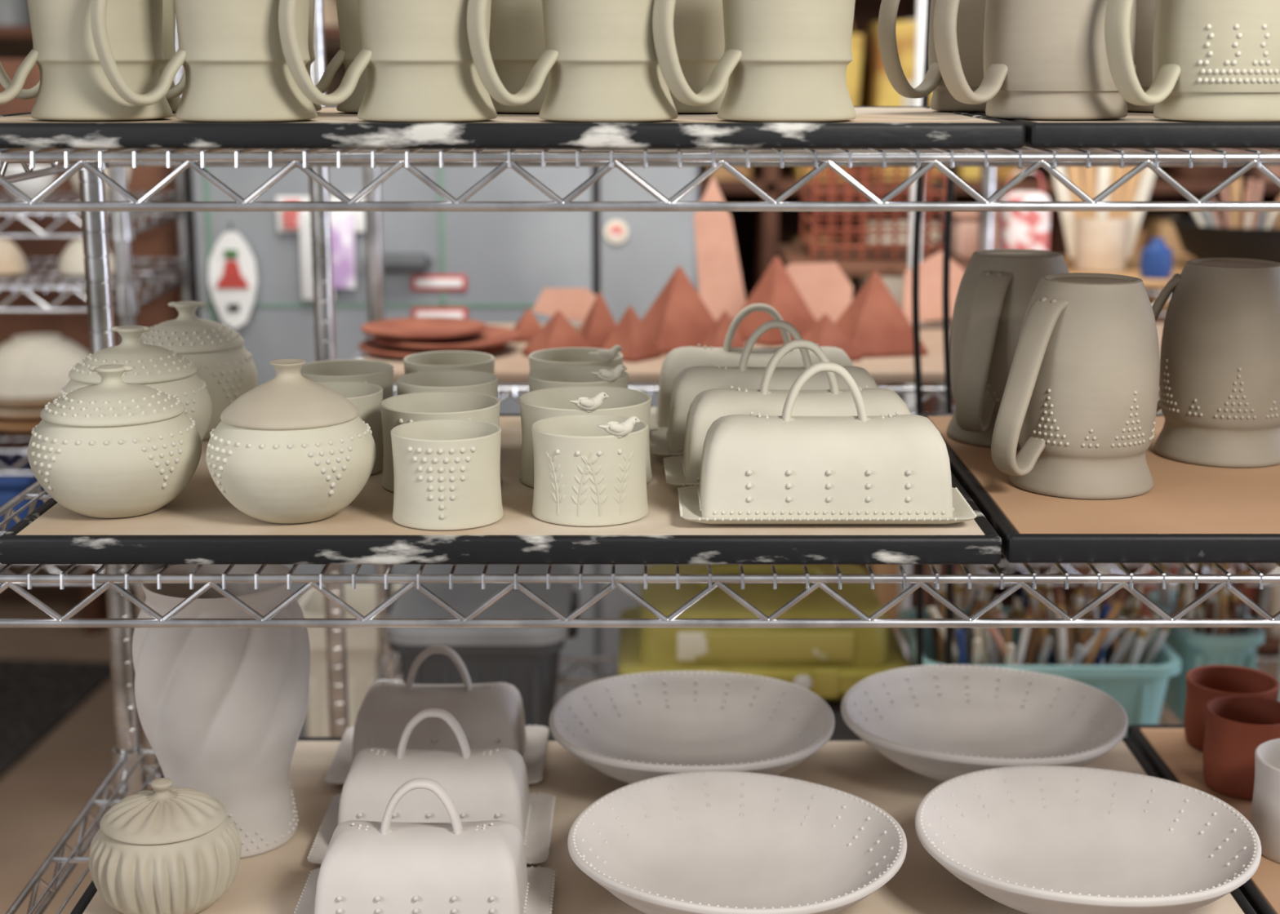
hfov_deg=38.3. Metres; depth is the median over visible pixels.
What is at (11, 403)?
plate
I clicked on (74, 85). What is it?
coffee mug
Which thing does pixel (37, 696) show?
floor mat
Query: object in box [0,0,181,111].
coffee mug
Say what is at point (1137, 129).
board
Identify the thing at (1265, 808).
tumbler
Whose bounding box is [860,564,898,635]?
cardboard box
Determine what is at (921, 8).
pipe
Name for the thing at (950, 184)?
power cord
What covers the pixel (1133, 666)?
tub
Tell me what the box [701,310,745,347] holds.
pyramid
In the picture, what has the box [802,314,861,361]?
pyramid
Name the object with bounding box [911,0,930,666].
power cord
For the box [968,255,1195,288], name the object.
shelf board
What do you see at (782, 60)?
coffee mug
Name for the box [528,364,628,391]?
tumbler
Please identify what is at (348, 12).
coffee mug
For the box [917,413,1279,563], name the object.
board
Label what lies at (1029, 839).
serving bowl
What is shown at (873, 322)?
pyramid
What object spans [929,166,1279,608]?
wire shelving rack
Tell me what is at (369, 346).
plate
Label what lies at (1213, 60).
coffee mug
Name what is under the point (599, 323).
pyramid
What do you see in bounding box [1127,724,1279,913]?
board
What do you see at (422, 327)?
plate
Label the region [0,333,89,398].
bowl
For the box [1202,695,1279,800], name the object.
terracotta cup
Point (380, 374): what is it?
tumbler
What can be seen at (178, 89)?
coffee mug
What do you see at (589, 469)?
tumbler
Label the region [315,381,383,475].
tumbler
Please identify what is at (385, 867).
butter dish
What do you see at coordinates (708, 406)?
butter dish
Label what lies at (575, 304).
clay piece
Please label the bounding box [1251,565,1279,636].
cardboard box
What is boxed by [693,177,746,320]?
clay piece
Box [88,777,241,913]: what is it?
lidded jar
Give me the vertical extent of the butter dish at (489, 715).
0.124 m
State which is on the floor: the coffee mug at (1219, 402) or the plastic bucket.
the plastic bucket
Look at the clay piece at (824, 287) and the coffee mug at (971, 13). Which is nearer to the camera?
the coffee mug at (971, 13)
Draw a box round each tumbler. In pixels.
[300,360,393,442]
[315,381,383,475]
[380,391,502,492]
[391,418,503,530]
[395,369,498,397]
[403,351,494,374]
[519,386,652,488]
[528,345,622,372]
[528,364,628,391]
[531,413,648,526]
[1251,738,1279,863]
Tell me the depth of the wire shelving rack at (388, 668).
2.42 m
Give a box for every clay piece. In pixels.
[531,288,596,322]
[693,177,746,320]
[785,262,853,324]
[902,251,964,322]
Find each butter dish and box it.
[293,777,555,913]
[306,708,555,865]
[324,645,549,785]
[649,303,853,431]
[649,320,878,457]
[662,339,911,487]
[677,362,977,524]
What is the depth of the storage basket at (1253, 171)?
4.29 m
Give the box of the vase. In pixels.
[132,564,310,858]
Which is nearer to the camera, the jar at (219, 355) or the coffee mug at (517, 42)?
the coffee mug at (517, 42)
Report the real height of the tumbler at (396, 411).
0.071 m
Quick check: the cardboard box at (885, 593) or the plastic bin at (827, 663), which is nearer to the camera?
the plastic bin at (827, 663)
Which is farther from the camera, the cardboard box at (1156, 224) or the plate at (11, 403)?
the cardboard box at (1156, 224)
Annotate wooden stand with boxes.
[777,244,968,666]
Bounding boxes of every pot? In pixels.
[0,0,30,25]
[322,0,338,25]
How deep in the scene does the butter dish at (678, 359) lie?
1.79 m
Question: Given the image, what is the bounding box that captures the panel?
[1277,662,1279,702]
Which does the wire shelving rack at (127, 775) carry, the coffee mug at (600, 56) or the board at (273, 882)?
the board at (273, 882)
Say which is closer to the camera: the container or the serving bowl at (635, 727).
the serving bowl at (635, 727)
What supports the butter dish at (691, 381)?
on the board at (200, 526)
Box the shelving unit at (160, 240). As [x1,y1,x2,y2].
[0,58,199,449]
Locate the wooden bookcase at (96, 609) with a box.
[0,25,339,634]
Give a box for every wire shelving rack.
[0,17,197,791]
[0,146,1279,913]
[308,0,1279,737]
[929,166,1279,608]
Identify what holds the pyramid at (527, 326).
on the board at (511, 366)
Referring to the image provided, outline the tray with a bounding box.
[824,700,858,737]
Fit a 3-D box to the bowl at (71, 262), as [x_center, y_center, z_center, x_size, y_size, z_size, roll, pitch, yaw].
[-0.900,-0.329,2.999,0.091,0.055,0.091,0,12,0]
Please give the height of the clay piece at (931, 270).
0.107 m
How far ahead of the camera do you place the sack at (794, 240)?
4.36 m
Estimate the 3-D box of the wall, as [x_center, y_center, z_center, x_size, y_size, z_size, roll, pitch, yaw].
[0.300,-1.031,4.944,7.200,2.800,0.100,0,12,0]
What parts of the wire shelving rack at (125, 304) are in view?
post, post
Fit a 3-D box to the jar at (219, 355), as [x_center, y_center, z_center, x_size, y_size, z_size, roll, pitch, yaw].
[-0.432,-0.085,1.771,0.126,0.130,0.126,3,13,12]
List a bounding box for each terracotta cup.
[1183,665,1279,751]
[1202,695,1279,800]
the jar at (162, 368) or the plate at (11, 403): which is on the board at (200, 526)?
the jar at (162, 368)
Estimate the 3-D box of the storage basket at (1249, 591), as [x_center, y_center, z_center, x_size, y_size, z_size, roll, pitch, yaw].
[1.438,0.272,4.584,0.127,0.279,0.280,0,12,0]
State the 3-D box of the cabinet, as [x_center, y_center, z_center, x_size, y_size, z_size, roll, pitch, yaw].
[-0.330,-0.012,3.444,0.860,1.450,0.567,0,12,0]
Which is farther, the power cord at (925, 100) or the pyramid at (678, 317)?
the pyramid at (678, 317)
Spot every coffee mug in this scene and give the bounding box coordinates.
[0,0,173,120]
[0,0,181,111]
[90,0,317,121]
[164,0,321,111]
[278,0,497,121]
[315,0,367,112]
[466,0,677,121]
[488,0,550,113]
[652,0,856,121]
[668,0,728,113]
[877,0,986,111]
[933,0,1137,119]
[946,248,1069,448]
[991,272,1159,499]
[1104,0,1279,121]
[1126,0,1155,111]
[1151,257,1279,467]
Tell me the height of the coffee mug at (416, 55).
0.146 m
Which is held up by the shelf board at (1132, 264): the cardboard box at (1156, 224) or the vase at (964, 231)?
the vase at (964, 231)
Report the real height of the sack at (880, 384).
0.190 m
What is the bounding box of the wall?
[0,39,345,574]
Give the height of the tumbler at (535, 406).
0.085 m
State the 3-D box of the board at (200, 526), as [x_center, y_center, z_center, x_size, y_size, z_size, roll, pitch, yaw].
[-0.107,0.019,1.653,0.769,0.022,0.498,0,12,0]
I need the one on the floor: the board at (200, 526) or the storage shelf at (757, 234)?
the storage shelf at (757, 234)
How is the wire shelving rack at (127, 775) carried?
on the floor
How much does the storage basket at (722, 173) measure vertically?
0.326 m
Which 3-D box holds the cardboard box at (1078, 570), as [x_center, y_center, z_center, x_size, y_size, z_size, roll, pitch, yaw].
[1.113,0.267,4.581,0.132,0.290,0.284,0,12,0]
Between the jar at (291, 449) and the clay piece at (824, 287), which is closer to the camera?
the jar at (291, 449)
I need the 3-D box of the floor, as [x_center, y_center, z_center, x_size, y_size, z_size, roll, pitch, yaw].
[0.300,0.995,2.470,7.200,0.100,6.400,0,12,0]
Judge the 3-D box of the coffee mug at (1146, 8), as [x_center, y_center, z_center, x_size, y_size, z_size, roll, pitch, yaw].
[0.450,-0.376,1.607,0.165,0.146,0.116,0,12,0]
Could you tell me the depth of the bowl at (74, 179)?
2.95 m
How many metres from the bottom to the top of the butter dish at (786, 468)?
0.122 m
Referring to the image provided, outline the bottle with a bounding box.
[1139,237,1173,278]
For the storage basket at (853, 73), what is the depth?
4.20 m
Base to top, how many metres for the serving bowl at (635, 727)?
0.067 m
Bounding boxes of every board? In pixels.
[0,106,1025,148]
[0,413,1001,564]
[70,737,1256,913]
[363,323,1164,383]
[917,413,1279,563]
[962,111,1279,147]
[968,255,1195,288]
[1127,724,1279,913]
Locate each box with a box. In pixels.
[0,453,44,531]
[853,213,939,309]
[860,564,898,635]
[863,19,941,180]
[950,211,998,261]
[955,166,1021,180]
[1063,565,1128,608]
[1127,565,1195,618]
[1139,211,1190,309]
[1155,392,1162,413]
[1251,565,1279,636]
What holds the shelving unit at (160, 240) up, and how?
attached to the wire shelving rack at (125, 304)
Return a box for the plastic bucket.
[297,583,403,737]
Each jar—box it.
[27,364,201,518]
[60,324,212,440]
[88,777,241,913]
[140,301,257,440]
[205,359,376,524]
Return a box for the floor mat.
[0,659,111,777]
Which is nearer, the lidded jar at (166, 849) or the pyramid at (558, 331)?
the lidded jar at (166, 849)
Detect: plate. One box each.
[0,396,58,408]
[0,407,42,422]
[0,419,39,434]
[358,337,505,357]
[360,316,486,339]
[373,325,519,350]
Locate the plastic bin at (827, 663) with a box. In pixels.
[617,564,910,700]
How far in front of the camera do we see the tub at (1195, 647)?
2.58 m
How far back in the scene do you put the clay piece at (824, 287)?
2.73 m
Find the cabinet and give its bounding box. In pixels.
[191,105,698,737]
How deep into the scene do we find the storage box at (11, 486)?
3.01 m
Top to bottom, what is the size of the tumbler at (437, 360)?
0.071 m
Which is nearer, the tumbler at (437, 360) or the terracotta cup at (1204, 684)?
the tumbler at (437, 360)
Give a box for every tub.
[897,567,1181,737]
[1147,563,1271,723]
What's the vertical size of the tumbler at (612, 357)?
0.086 m
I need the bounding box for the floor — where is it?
[0,584,1279,913]
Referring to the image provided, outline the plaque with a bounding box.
[208,221,257,328]
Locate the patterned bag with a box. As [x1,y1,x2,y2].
[996,169,1050,250]
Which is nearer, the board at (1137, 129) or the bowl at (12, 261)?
the board at (1137, 129)
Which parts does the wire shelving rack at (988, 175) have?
post, post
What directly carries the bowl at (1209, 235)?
on the shelf board at (1132, 264)
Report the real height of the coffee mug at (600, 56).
0.146 m
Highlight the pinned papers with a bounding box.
[275,195,365,300]
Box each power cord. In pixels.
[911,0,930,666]
[942,166,955,665]
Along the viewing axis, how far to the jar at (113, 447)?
1.44 m
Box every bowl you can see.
[0,238,27,274]
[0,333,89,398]
[4,164,55,201]
[57,238,115,275]
[70,166,131,201]
[549,671,835,784]
[567,770,906,913]
[840,665,1128,782]
[915,765,1261,913]
[1170,176,1279,262]
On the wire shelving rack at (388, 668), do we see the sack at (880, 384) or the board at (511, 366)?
the board at (511, 366)
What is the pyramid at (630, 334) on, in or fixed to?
on the board at (511, 366)
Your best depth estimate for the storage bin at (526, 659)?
2.52 m
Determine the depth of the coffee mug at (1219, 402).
1.64 m
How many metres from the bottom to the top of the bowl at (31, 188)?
0.055 m
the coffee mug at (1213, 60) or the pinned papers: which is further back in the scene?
the pinned papers
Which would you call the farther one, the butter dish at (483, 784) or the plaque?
the plaque
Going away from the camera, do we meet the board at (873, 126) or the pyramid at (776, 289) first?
the board at (873, 126)
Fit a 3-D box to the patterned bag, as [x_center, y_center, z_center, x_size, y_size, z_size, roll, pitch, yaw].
[0.646,-0.395,3.107,0.080,0.176,0.080,0,12,0]
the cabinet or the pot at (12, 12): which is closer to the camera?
the cabinet
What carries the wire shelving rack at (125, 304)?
on the floor
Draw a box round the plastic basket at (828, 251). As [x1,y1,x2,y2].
[800,166,947,259]
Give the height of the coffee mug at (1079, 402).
0.176 m
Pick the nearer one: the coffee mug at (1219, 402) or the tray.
the coffee mug at (1219, 402)
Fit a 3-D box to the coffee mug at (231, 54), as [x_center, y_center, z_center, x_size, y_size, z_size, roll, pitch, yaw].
[-0.325,-0.329,1.391,0.156,0.146,0.112,0,12,0]
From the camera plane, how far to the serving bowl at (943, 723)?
1.93 m
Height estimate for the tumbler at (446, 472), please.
0.071 m
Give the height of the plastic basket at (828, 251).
0.175 m
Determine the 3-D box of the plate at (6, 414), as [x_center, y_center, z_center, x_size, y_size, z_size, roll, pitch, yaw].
[-1.000,-0.084,3.083,0.222,0.020,0.222,0,12,0]
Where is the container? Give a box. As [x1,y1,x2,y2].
[1053,166,1155,271]
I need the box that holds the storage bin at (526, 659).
[385,564,578,737]
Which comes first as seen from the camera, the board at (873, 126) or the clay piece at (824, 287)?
the board at (873, 126)
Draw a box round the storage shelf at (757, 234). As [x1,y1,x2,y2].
[698,0,1279,652]
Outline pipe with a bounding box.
[896,0,926,656]
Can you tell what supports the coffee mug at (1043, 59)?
on the board at (1137, 129)
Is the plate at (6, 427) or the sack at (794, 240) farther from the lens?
the sack at (794, 240)
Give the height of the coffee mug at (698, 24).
0.146 m
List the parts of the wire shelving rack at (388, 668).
post, post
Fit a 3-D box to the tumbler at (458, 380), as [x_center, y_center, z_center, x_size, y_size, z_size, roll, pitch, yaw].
[-0.176,-0.037,1.693,0.094,0.071,0.094,-11,17,-42]
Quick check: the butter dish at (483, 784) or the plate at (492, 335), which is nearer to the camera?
the butter dish at (483, 784)
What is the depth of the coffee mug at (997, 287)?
1.70 m
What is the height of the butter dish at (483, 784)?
0.124 m
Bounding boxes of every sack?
[788,227,849,281]
[879,383,888,386]
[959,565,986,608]
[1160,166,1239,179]
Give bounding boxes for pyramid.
[512,307,542,342]
[521,310,591,356]
[578,292,616,348]
[602,305,662,362]
[640,266,716,355]
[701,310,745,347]
[737,256,816,346]
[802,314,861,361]
[835,271,928,358]
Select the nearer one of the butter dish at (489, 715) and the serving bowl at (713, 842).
the serving bowl at (713, 842)
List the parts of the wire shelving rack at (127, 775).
post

